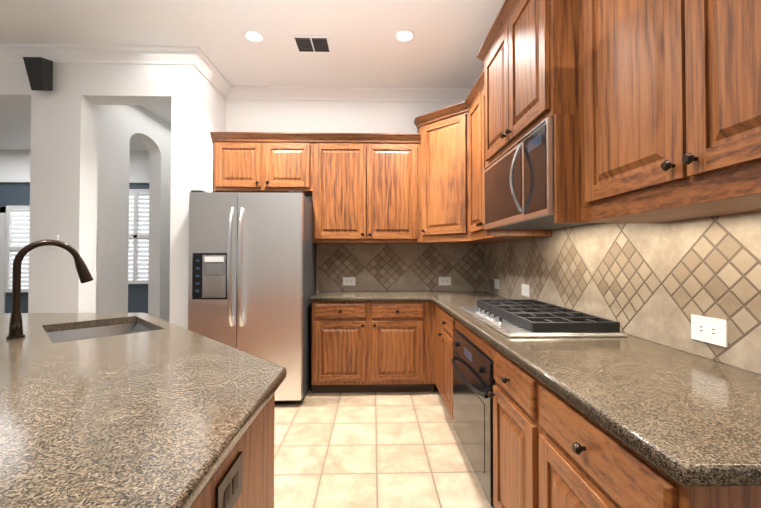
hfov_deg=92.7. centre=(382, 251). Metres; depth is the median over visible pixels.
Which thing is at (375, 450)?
floor
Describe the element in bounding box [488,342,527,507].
base cabinet
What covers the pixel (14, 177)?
wall
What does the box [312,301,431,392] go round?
base cabinet
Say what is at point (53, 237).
light switch
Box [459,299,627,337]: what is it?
cooktop
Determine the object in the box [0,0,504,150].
ceiling
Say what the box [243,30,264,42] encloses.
recessed light
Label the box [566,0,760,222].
upper cabinet
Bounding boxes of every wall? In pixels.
[0,62,171,312]
[0,150,149,313]
[96,105,170,321]
[169,65,225,328]
[226,100,483,292]
[484,211,760,374]
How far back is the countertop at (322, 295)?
3.41 m
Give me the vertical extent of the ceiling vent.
0.012 m
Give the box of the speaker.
[23,57,52,90]
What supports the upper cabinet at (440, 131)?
attached to the wall at (659, 283)
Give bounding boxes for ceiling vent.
[291,35,332,53]
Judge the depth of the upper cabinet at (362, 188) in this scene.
3.64 m
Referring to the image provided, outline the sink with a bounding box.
[46,322,151,342]
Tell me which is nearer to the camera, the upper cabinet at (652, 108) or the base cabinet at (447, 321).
the upper cabinet at (652, 108)
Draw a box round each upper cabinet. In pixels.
[211,136,313,195]
[310,136,419,243]
[417,105,461,243]
[458,73,551,243]
[482,0,569,171]
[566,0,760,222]
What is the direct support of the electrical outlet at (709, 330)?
attached to the wall at (659, 283)
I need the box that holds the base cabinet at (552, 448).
[528,372,760,507]
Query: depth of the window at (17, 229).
6.16 m
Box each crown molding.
[0,43,207,66]
[196,58,231,98]
[226,85,471,101]
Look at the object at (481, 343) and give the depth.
2.09 m
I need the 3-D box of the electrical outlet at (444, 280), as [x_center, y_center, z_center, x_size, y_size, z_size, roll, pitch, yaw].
[0.681,0.325,3.986,0.136,0.092,0.008,0,-1,-1]
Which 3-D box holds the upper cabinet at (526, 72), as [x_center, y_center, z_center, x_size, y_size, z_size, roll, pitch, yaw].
[0.934,-0.945,2.025,0.473,0.738,0.917,0,-1,-1]
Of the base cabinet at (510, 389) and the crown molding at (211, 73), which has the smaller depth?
the base cabinet at (510, 389)
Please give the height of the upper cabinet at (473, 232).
1.200 m
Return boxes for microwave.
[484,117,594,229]
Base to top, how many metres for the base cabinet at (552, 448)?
0.876 m
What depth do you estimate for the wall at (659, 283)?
1.56 m
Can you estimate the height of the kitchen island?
0.875 m
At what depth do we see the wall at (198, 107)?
3.24 m
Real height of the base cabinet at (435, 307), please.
0.876 m
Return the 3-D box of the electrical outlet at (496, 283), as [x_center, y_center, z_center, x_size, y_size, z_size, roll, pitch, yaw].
[1.125,0.319,3.578,0.008,0.092,0.136,0,-1,-1]
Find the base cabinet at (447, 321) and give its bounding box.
[440,307,471,419]
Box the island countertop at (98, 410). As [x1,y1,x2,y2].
[0,312,285,507]
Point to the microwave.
(518, 184)
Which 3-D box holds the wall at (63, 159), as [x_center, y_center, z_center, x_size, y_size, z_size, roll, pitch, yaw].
[-5.048,-0.226,3.238,6.320,3.120,0.200,0,-1,-1]
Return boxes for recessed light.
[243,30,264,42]
[394,29,414,41]
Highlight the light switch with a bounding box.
[49,235,57,247]
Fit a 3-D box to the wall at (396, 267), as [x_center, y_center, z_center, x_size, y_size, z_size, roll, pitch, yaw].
[-0.393,-0.214,4.049,3.030,3.120,0.156,0,-1,-1]
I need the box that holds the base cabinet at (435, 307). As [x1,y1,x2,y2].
[432,301,439,392]
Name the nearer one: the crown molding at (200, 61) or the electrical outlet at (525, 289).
the electrical outlet at (525, 289)
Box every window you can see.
[5,206,29,291]
[128,189,148,283]
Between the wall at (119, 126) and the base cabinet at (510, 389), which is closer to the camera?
the base cabinet at (510, 389)
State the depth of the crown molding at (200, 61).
3.18 m
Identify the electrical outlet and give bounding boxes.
[343,277,354,285]
[439,277,450,284]
[494,279,499,288]
[522,284,528,296]
[691,314,727,346]
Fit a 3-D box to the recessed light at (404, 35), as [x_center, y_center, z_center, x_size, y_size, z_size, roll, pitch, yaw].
[0.180,-1.786,3.005,0.170,0.006,0.170,0,-1,-1]
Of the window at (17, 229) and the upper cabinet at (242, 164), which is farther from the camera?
the window at (17, 229)
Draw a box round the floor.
[274,382,494,507]
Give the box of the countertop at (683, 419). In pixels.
[426,291,760,486]
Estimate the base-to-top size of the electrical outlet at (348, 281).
0.092 m
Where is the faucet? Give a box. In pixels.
[6,240,92,339]
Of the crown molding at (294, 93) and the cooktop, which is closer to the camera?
the cooktop
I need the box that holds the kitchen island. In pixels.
[200,400,274,507]
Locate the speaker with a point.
(39, 70)
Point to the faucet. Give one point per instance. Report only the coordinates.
(16, 323)
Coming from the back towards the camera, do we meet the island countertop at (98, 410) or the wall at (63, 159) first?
the wall at (63, 159)
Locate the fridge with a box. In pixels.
[188,190,316,403]
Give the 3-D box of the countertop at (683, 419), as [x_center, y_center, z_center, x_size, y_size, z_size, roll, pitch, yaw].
[0.812,0.425,2.320,0.701,0.040,3.346,0,-1,-1]
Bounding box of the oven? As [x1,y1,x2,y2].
[451,330,494,506]

